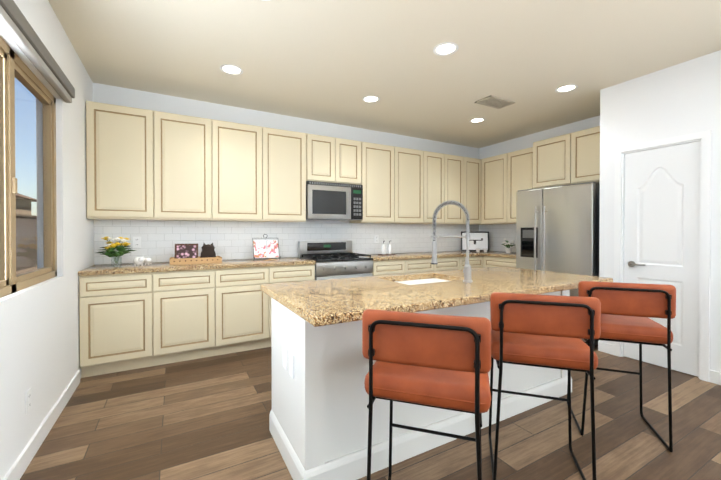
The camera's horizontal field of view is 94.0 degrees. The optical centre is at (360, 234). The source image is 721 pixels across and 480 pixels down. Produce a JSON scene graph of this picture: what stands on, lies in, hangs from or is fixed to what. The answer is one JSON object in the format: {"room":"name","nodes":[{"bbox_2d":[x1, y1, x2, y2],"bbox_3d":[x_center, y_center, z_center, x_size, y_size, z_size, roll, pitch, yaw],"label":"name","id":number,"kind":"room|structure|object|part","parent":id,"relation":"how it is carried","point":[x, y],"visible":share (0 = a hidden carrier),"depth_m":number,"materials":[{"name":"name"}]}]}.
{"room":"kitchen","nodes":[
{"label":"kitchen","id":0,"kind":"room"},
{"bbox_2d":[0,0,93,479],"bbox_3d":[-0.778,-0.113,-0.183,0.140,2.730,8.000,0,1,-29],"label":"wall","id":1,"kind":"structure","parent":0,"point":[39,342],"depth_m":2.29,"materials":[{"name":"white paint"}]},
{"bbox_2d":[0,36,56,297],"bbox_3d":[-1.554,-0.324,1.237,0.072,1.270,2.640,0,1,-29],"label":"window","id":2,"kind":"structure","parent":1,"relation":"in","point":[13,66],"depth_m":1.85,"materials":[{"name":"beige"}]},
{"bbox_3d":[-1.560,-0.324,1.234,0.004,1.180,2.550,0,1,-29],"label":"glass","id":3,"kind":"part","parent":2,"relation":"part of","materials":[{"name":"clear glass"}]},
{"bbox_2d":[25,388,31,414],"bbox_3d":[-1.805,0.906,1.829,0.008,0.115,0.072,0,1,-29],"label":"outlet","id":4,"kind":"object","parent":1,"relation":"attached to","point":[28,400],"visible":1,"depth_m":1.82,"materials":[{"name":"white plastic"}]},
{"bbox_2d":[0,0,74,102],"bbox_3d":[-1.475,-1.010,1.276,0.060,0.124,2.760,0,1,-29],"label":"shade valance","id":5,"kind":"object","parent":1,"relation":"attached to","point":[16,26],"visible":1,"depth_m":1.79,"materials":[{"name":"grey"}]},
{"bbox_2d":[3,370,79,479],"bbox_3d":[-0.551,1.204,-0.424,0.014,0.100,7.340,0,1,-29],"label":"baseboard","id":6,"kind":"structure","parent":1,"relation":"attached to","point":[18,468],"depth_m":1.97,"materials":[{"name":"white wood"}]},
{"bbox_2d":[93,83,478,264],"bbox_3d":[-0.316,-0.152,4.705,5.690,2.730,0.100,0,1,-29],"label":"wall","id":7,"kind":"structure","parent":0,"point":[114,95],"depth_m":4.15,"materials":[{"name":"white paint"}]},
{"bbox_2d":[86,101,153,219],"bbox_3d":[-2.340,-0.681,3.318,0.524,1.070,0.348,0,1,-29],"label":"upper cabinet","id":8,"kind":"object","parent":7,"relation":"attached to","point":[143,164],"depth_m":3.16,"materials":[{"name":"beige wood"}]},
{"bbox_2d":[154,111,213,220],"bbox_3d":[-1.882,-0.683,3.572,0.523,1.070,0.348,0,1,-29],"label":"upper cabinet","id":9,"kind":"object","parent":7,"relation":"attached to","point":[183,144],"depth_m":3.42,"materials":[{"name":"beige wood"}]},
{"bbox_2d":[214,120,265,221],"bbox_3d":[-1.424,-0.685,3.826,0.525,1.070,0.348,0,1,-29],"label":"upper cabinet","id":10,"kind":"object","parent":7,"relation":"attached to","point":[239,187],"depth_m":3.68,"materials":[{"name":"beige wood"}]},
{"bbox_2d":[258,127,309,221],"bbox_3d":[-0.965,-0.687,4.080,0.523,1.070,0.348,0,1,-29],"label":"upper cabinet","id":11,"kind":"object","parent":7,"relation":"attached to","point":[285,171],"depth_m":3.93,"materials":[{"name":"beige wood"}]},
{"bbox_2d":[94,220,478,264],"bbox_3d":[-0.271,0.068,4.667,5.448,0.447,0.012,0,1,-29],"label":"backsplash","id":12,"kind":"structure","parent":7,"relation":"attached to","point":[227,239],"depth_m":4.08,"materials":[{"name":"tile"}]},
{"bbox_2d":[133,237,140,247],"bbox_3d":[-2.335,0.082,3.511,0.072,0.115,0.008,0,1,-29],"label":"outlet","id":13,"kind":"object","parent":12,"relation":"attached to","point":[136,242],"visible":1,"depth_m":3.51,"materials":[{"name":"white plastic"}]},
{"bbox_2d":[374,235,378,242],"bbox_3d":[0.236,0.071,4.937,0.072,0.115,0.008,0,1,-29],"label":"outlet","id":14,"kind":"object","parent":12,"relation":"attached to","point":[376,238],"visible":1,"depth_m":4.93,"materials":[{"name":"white plastic"}]},
{"bbox_2d":[306,133,337,182],"bbox_3d":[-0.568,-0.937,4.299,0.378,0.575,0.348,0,1,-29],"label":"upper cabinet","id":15,"kind":"object","parent":7,"relation":"attached to","point":[321,151],"depth_m":4.16,"materials":[{"name":"beige wood"}]},
{"bbox_2d":[306,181,362,220],"bbox_3d":[-0.380,-0.417,4.353,0.755,0.455,0.441,0,1,-29],"label":"microwave","id":16,"kind":"object","parent":15,"relation":"attached to","point":[332,201],"visible":1,"depth_m":4.19,"materials":[{"name":"silver metal"}]},
{"bbox_2d":[338,138,361,184],"bbox_3d":[-0.237,-0.938,4.482,0.378,0.575,0.348,0,1,-29],"label":"upper cabinet","id":17,"kind":"object","parent":7,"relation":"attached to","point":[349,151],"depth_m":4.34,"materials":[{"name":"beige wood"}]},
{"bbox_2d":[350,142,397,223],"bbox_3d":[0.160,-0.692,4.705,0.523,1.070,0.348,0,1,-29],"label":"upper cabinet","id":18,"kind":"object","parent":7,"relation":"attached to","point":[379,161],"depth_m":4.56,"materials":[{"name":"beige wood"}]},
{"bbox_2d":[394,147,425,223],"bbox_3d":[0.616,-0.694,4.958,0.520,1.070,0.348,0,1,-29],"label":"upper cabinet","id":19,"kind":"object","parent":7,"relation":"attached to","point":[410,199],"depth_m":4.82,"materials":[{"name":"beige wood"}]},
{"bbox_2d":[426,151,445,223],"bbox_3d":[1.020,-0.696,5.182,0.405,1.070,0.348,0,1,-29],"label":"upper cabinet","id":20,"kind":"object","parent":7,"relation":"attached to","point":[435,162],"depth_m":5.04,"materials":[{"name":"beige wood"}]},
{"bbox_2d":[446,154,465,224],"bbox_3d":[1.375,-0.698,5.378,0.405,1.070,0.348,0,1,-29],"label":"upper cabinet","id":21,"kind":"object","parent":7,"relation":"attached to","point":[455,165],"depth_m":5.24,"materials":[{"name":"beige wood"}]},
{"bbox_2d":[466,157,481,224],"bbox_3d":[1.728,-0.699,5.574,0.403,1.070,0.348,0,1,-29],"label":"upper cabinet","id":22,"kind":"object","parent":7,"relation":"attached to","point":[473,166],"depth_m":5.44,"materials":[{"name":"beige wood"}]},
{"bbox_2d":[20,345,720,479],"bbox_3d":[1.649,1.271,1.174,5.690,0.060,8.200,0,1,-29],"label":"floor","id":23,"kind":"structure","parent":0,"point":[206,418],"depth_m":2.08,"materials":[{"name":"brown wood"}]},
{"bbox_2d":[78,271,153,377],"bbox_3d":[-2.269,0.785,3.203,0.524,0.880,0.637,0,1,-29],"label":"base cabinet","id":24,"kind":"object","parent":23,"relation":"on","point":[131,316],"depth_m":2.93,"materials":[{"name":"beige wood"}]},
{"bbox_2d":[78,257,315,274],"bbox_3d":[-1.579,0.322,3.574,2.095,0.040,0.652,0,1,-29],"label":"countertop","id":25,"kind":"structure","parent":24,"relation":"on","point":[128,268],"depth_m":3.27,"materials":[{"name":"beige stone"}]},
{"bbox_2d":[98,236,135,266],"bbox_3d":[-2.318,0.163,3.185,0.322,0.284,0.308,0,1,-29],"label":"flower vase","id":26,"kind":"object","parent":25,"relation":"on","point":[111,248],"visible":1,"depth_m":3.17,"materials":[{"name":"clear glass"}]},
{"bbox_2d":[133,257,151,265],"bbox_3d":[-2.127,0.252,3.280,0.150,0.103,0.242,0,1,-29],"label":"figurines","id":27,"kind":"object","parent":25,"relation":"on","point":[138,261],"visible":1,"depth_m":3.21,"materials":[{"name":"white ceramic"}]},
{"bbox_2d":[170,243,221,264],"bbox_3d":[-1.729,0.195,3.534,0.480,0.214,0.221,0,1,-29],"label":"crate","id":28,"kind":"object","parent":25,"relation":"on","point":[186,253],"visible":1,"depth_m":3.52,"materials":[{"name":"brown wood"}]},
{"bbox_2d":[174,244,197,258],"bbox_3d":[-1.822,0.198,3.522,0.226,0.197,0.090,0,1,-29],"label":"framed print","id":29,"kind":"object","parent":28,"relation":"attached to","point":[181,250],"depth_m":3.52,"materials":[{"name":"paper"}]},
{"bbox_2d":[252,234,280,260],"bbox_3d":[-1.102,0.148,3.969,0.307,0.300,0.354,0,1,-29],"label":"cookbook stand","id":30,"kind":"object","parent":25,"relation":"on","point":[261,252],"visible":0.98,"depth_m":3.98,"materials":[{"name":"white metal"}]},
{"bbox_2d":[253,239,278,257],"bbox_3d":[-1.120,0.175,4.003,0.291,0.225,0.087,0,1,-29],"label":"book","id":31,"kind":"object","parent":30,"relation":"on","point":[259,251],"depth_m":3.99,"materials":[{"name":"white paper"}]},
{"bbox_2d":[154,271,217,365],"bbox_3d":[-1.812,0.783,3.457,0.523,0.880,0.637,0,1,-29],"label":"base cabinet","id":32,"kind":"object","parent":23,"relation":"on","point":[185,302],"depth_m":3.19,"materials":[{"name":"beige wood"}]},
{"bbox_2d":[218,267,269,354],"bbox_3d":[-1.353,0.781,3.711,0.525,0.880,0.637,0,1,-29],"label":"base cabinet","id":33,"kind":"object","parent":23,"relation":"on","point":[243,309],"depth_m":3.44,"materials":[{"name":"beige wood"}]},
{"bbox_2d":[270,263,315,346],"bbox_3d":[-0.895,0.779,3.965,0.523,0.880,0.637,0,1,-29],"label":"base cabinet","id":34,"kind":"object","parent":23,"relation":"on","point":[277,274],"depth_m":3.67,"materials":[{"name":"beige wood"}]},
{"bbox_2d":[298,240,372,279],"bbox_3d":[-0.311,0.654,4.238,0.755,1.125,0.700,0,1,-29],"label":"range","id":35,"kind":"object","parent":23,"relation":"on","point":[336,259],"visible":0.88,"depth_m":4.09,"materials":[{"name":"silver metal"}]},
{"bbox_2d":[372,259,405,275],"bbox_3d":[0.217,0.774,4.582,0.493,0.880,0.637,0,1,-29],"label":"base cabinet","id":36,"kind":"object","parent":23,"relation":"on","point":[392,266],"depth_m":4.31,"materials":[{"name":"beige wood"}]},
{"bbox_2d":[363,251,485,262],"bbox_3d":[1.136,0.310,5.080,2.585,0.040,0.652,0,1,-29],"label":"countertop","id":37,"kind":"structure","parent":36,"relation":"on","point":[444,254],"depth_m":4.77,"materials":[{"name":"beige stone"}]},
{"bbox_2d":[378,241,395,255],"bbox_3d":[0.368,0.191,4.721,0.220,0.202,0.120,0,1,-29],"label":"soap","id":38,"kind":"object","parent":37,"relation":"on","point":[384,249],"visible":1,"depth_m":4.69,"materials":[{"name":"white ceramic"}]},
{"bbox_2d":[461,232,488,250],"bbox_3d":[1.916,0.119,5.633,0.446,0.329,0.069,0,0,13],"label":"art","id":39,"kind":"object","parent":37,"relation":"on","point":[480,240],"visible":0.79,"depth_m":5.62,"materials":[{"name":"white paper"}]},
{"bbox_2d":[476,248,487,251],"bbox_3d":[1.948,0.256,5.409,0.180,0.060,0.068,0,0,9],"label":"cups","id":40,"kind":"object","parent":37,"relation":"on","point":[478,249],"visible":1,"depth_m":5.39,"materials":[{"name":"white ceramic"}]},
{"bbox_2d":[406,259,433,273],"bbox_3d":[0.647,0.772,4.821,0.490,0.880,0.637,0,1,-29],"label":"base cabinet","id":41,"kind":"object","parent":23,"relation":"on","point":[412,265],"depth_m":4.54,"materials":[{"name":"beige wood"}]},
{"bbox_2d":[269,288,575,479],"bbox_3d":[0.533,0.791,2.372,2.187,0.880,0.656,0,1,-29],"label":"kitchen island","id":42,"kind":"object","parent":23,"relation":"on","point":[318,420],"depth_m":1.74,"materials":[{"name":"white paint"}]},
{"bbox_2d":[260,266,611,327],"bbox_3d":[0.586,0.332,2.247,2.260,0.040,0.920,0,1,-29],"label":"island countertop","id":43,"kind":"structure","parent":42,"relation":"on","point":[320,303],"depth_m":1.89,"materials":[{"name":"beige stone"}]},
{"bbox_2d":[400,276,443,283],"bbox_3d":[0.446,0.456,2.377,0.564,0.233,0.404,0,1,-29],"label":"sink","id":44,"kind":"object","parent":43,"relation":"in","point":[415,279],"depth_m":2.55,"materials":[{"name":"white ceramic"}]},
{"bbox_2d":[432,200,471,283],"bbox_3d":[0.605,0.046,2.197,0.251,0.534,0.148,0,1,-29],"label":"faucet","id":45,"kind":"object","parent":43,"relation":"on","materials":[{"name":"silver metal"}]},
{"bbox_2d":[362,309,490,479],"bbox_3d":[0.288,0.765,1.420,0.477,0.948,0.471,0,0,18],"label":"bar stool","id":46,"kind":"object","parent":23,"relation":"on","point":[436,361],"visible":1,"depth_m":1.23,"materials":[{"name":"leather"}]},
{"bbox_2d":[434,259,461,270],"bbox_3d":[1.076,0.770,5.058,0.490,0.880,0.637,0,1,-29],"label":"base cabinet","id":47,"kind":"object","parent":23,"relation":"on","point":[443,264],"depth_m":4.79,"materials":[{"name":"beige wood"}]},
{"bbox_2d":[462,255,481,268],"bbox_3d":[1.505,0.768,5.297,0.493,0.880,0.637,0,1,-29],"label":"base cabinet","id":48,"kind":"object","parent":23,"relation":"on","point":[475,261],"depth_m":5.04,"materials":[{"name":"beige wood"}]},
{"bbox_2d":[482,255,515,267],"bbox_3d":[2.322,0.771,4.952,0.638,0.880,0.711,0,1,-29],"label":"base cabinet","id":49,"kind":"object","parent":23,"relation":"on","point":[487,260],"depth_m":4.92,"materials":[{"name":"beige wood"}]},
{"bbox_2d":[486,251,515,258],"bbox_3d":[2.314,0.311,4.947,0.652,0.040,0.723,0,1,-29],"label":"countertop","id":50,"kind":"structure","parent":49,"relation":"on","point":[497,254],"depth_m":4.89,"materials":[{"name":"beige stone"}]},
{"bbox_2d":[502,239,514,252],"bbox_3d":[2.279,0.177,5.172,0.212,0.223,0.191,0,1,-29],"label":"flower pot","id":51,"kind":"object","parent":50,"relation":"on","point":[508,249],"visible":1,"depth_m":5.15,"materials":[{"name":"white ceramic"}]},
{"bbox_2d":[489,292,600,479],"bbox_3d":[0.930,0.762,1.787,0.477,0.948,0.471,0,0,18],"label":"bar stool","id":52,"kind":"object","parent":23,"relation":"on","point":[546,331],"visible":0.9,"depth_m":1.61,"materials":[{"name":"leather"}]},
{"bbox_2d":[516,182,599,347],"bbox_3d":[2.583,0.327,4.149,0.942,1.780,0.910,0,1,-29],"label":"refrigerator","id":53,"kind":"object","parent":23,"relation":"on","point":[557,228],"visible":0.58,"depth_m":3.85,"materials":[{"name":"silver metal"}]},
{"bbox_2d":[567,281,675,451],"bbox_3d":[1.627,0.759,2.158,0.477,0.948,0.472,0,0,21],"label":"bar stool","id":54,"kind":"object","parent":23,"relation":"on","point":[628,310],"visible":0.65,"depth_m":1.96,"materials":[{"name":"leather"}]},
{"bbox_2d":[48,0,720,147],"bbox_3d":[1.649,-1.539,1.152,5.690,0.100,8.200,0,1,-29],"label":"ceiling","id":55,"kind":"structure","parent":0,"point":[333,61],"depth_m":2.79,"materials":[{"name":"beige paint"}]},
{"bbox_2d":[220,64,242,74],"bbox_3d":[-1.178,-1.500,3.072,0.200,0.006,0.200,0,1,-29],"label":"recessed light","id":56,"kind":"object","parent":55,"relation":"in","point":[231,69],"visible":1,"depth_m":3.07,"materials":[{"name":"white"}]},
{"bbox_2d":[362,96,379,102],"bbox_3d":[0.118,-1.506,3.756,0.200,0.006,0.200,0,1,-29],"label":"recessed light","id":57,"kind":"object","parent":55,"relation":"in","point":[370,99],"visible":1,"depth_m":3.76,"materials":[{"name":"white"}]},
{"bbox_2d":[433,42,458,55],"bbox_3d":[0.690,-1.498,2.725,0.200,0.006,0.200,0,1,-29],"label":"recessed light","id":58,"kind":"object","parent":55,"relation":"in","point":[445,49],"visible":1,"depth_m":2.72,"materials":[{"name":"white plastic"}]},
{"bbox_2d":[469,118,484,122],"bbox_3d":[1.551,-1.512,4.471,0.200,0.006,0.200,0,1,-29],"label":"recessed light","id":59,"kind":"object","parent":55,"relation":"in","point":[476,120],"visible":1,"depth_m":4.48,"materials":[{"name":"white plastic"}]},
{"bbox_2d":[475,95,514,108],"bbox_3d":[1.538,-1.505,3.846,0.410,0.009,0.220,0,1,-29],"label":"ceiling vent","id":60,"kind":"object","parent":55,"relation":"in","point":[494,102],"visible":1,"depth_m":3.83,"materials":[{"name":"grey metal"}]},
{"bbox_2d":[555,84,577,92],"bbox_3d":[2.126,-1.504,3.475,0.200,0.006,0.200,0,1,-29],"label":"recessed light","id":61,"kind":"object","parent":55,"relation":"in","point":[566,88],"visible":1,"depth_m":3.47,"materials":[{"name":"white plastic"}]},
{"bbox_2d":[479,116,599,251],"bbox_3d":[2.749,-0.154,4.941,0.100,2.730,2.460,0,1,-29],"label":"wall","id":62,"kind":"structure","parent":0,"point":[517,144],"depth_m":5.09,"materials":[{"name":"white paint"}]},
{"bbox_2d":[482,153,505,224],"bbox_3d":[2.247,-0.698,5.373,0.348,1.070,0.481,0,1,-29],"label":"upper cabinet","id":63,"kind":"object","parent":62,"relation":"attached to","point":[493,168],"depth_m":5.28,"materials":[{"name":"beige wood"}]},
{"bbox_2d":[479,224,515,251],"bbox_3d":[2.441,0.062,5.382,0.012,0.447,1.367,0,1,-29],"label":"backsplash","id":64,"kind":"structure","parent":62,"relation":"attached to","point":[499,234],"depth_m":5.58,"materials":[{"name":"tile"}]},
{"bbox_2d":[506,148,529,223],"bbox_3d":[2.481,-0.694,4.951,0.348,1.070,0.485,0,1,-29],"label":"upper cabinet","id":65,"kind":"object","parent":62,"relation":"attached to","point":[517,162],"depth_m":4.97,"materials":[{"name":"beige wood"}]},
{"bbox_2d":[530,133,569,188],"bbox_3d":[2.671,-0.936,4.483,0.468,0.640,0.506,0,1,-29],"label":"upper cabinet","id":66,"kind":"object","parent":62,"relation":"attached to","point":[549,158],"depth_m":4.37,"materials":[{"name":"beige wood"}]},
{"bbox_2d":[570,126,599,184],"bbox_3d":[2.917,-0.932,4.040,0.468,0.640,0.507,0,1,-29],"label":"upper cabinet","id":67,"kind":"object","parent":62,"relation":"attached to","point":[584,144],"depth_m":4.00,"materials":[{"name":"beige wood"}]},
{"bbox_2d":[599,86,611,343],"bbox_3d":[2.904,-0.144,3.683,0.850,2.730,0.110,0,1,-29],"label":"wall","id":68,"kind":"structure","parent":0,"point":[605,181],"depth_m":3.47,"materials":[{"name":"white paint"}]},
{"bbox_2d":[611,50,720,371],"bbox_3d":[3.950,-0.123,1.033,0.110,2.730,5.540,0,1,-29],"label":"wall","id":69,"kind":"structure","parent":0,"point":[683,98],"depth_m":2.94,"materials":[{"name":"white paint"}]},
{"bbox_2d":[598,341,613,354],"bbox_3d":[2.534,1.173,3.470,0.014,0.100,0.142,0,1,-29],"label":"baseboard","id":70,"kind":"structure","parent":69,"relation":"attached to","point":[608,348],"depth_m":3.46,"materials":[{"name":"white wood"}]},
{"bbox_2d":[623,141,699,376],"bbox_3d":[2.749,0.211,3.099,0.093,2.013,0.556,0,1,-29],"label":"pantry door","id":71,"kind":"structure","parent":69,"relation":"in","point":[661,214],"depth_m":3.05,"materials":[{"name":"white wood"}]},
{"bbox_3d":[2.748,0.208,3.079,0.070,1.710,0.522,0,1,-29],"label":"handle","id":72,"kind":"part","parent":71,"relation":"part of","materials":[{"name":"silver metal"}]},
{"bbox_2d":[614,130,711,381],"bbox_3d":[2.783,0.180,3.121,0.128,2.091,0.692,0,1,-29],"label":"door frame","id":73,"kind":"structure","parent":69,"relation":"attached to","point":[704,138],"depth_m":2.84,"materials":[{"name":"white wood"}]},
{"bbox_2d":[709,370,720,384],"bbox_3d":[4.073,1.195,0.696,0.014,0.100,4.812,0,1,-29],"label":"baseboard","id":74,"kind":"structure","parent":69,"relation":"attached to","point":[715,377],"depth_m":2.76,"materials":[{"name":"white wood"}]},
{"label":"outside","id":75,"kind":"structure","parent":0,"visible":0},
{"bbox_2d":[16,266,36,273],"bbox_3d":[-23.850,1.319,0.181,39.850,0.100,75.000,0,1,-29],"label":"ground","id":76,"kind":"structure","parent":75,"point":[30,269],"depth_m":10.96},
{"bbox_2d":[16,214,36,270],"bbox_3d":[-10.831,0.268,10.254,0.300,1.840,60.000,0,1,-29],"label":"fence","id":77,"kind":"object","parent":76,"relation":"on","point":[21,260],"depth_m":11.40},
{"bbox_2d":[16,193,36,214],"bbox_3d":[-15.255,-1.366,3.269,10.900,5.220,32.900,0,1,-29],"label":"house","id":78,"kind":"structure","parent":76,"relation":"on","point":[27,206],"depth_m":18.38,"materials":[{"name":"beige"}]}
]}

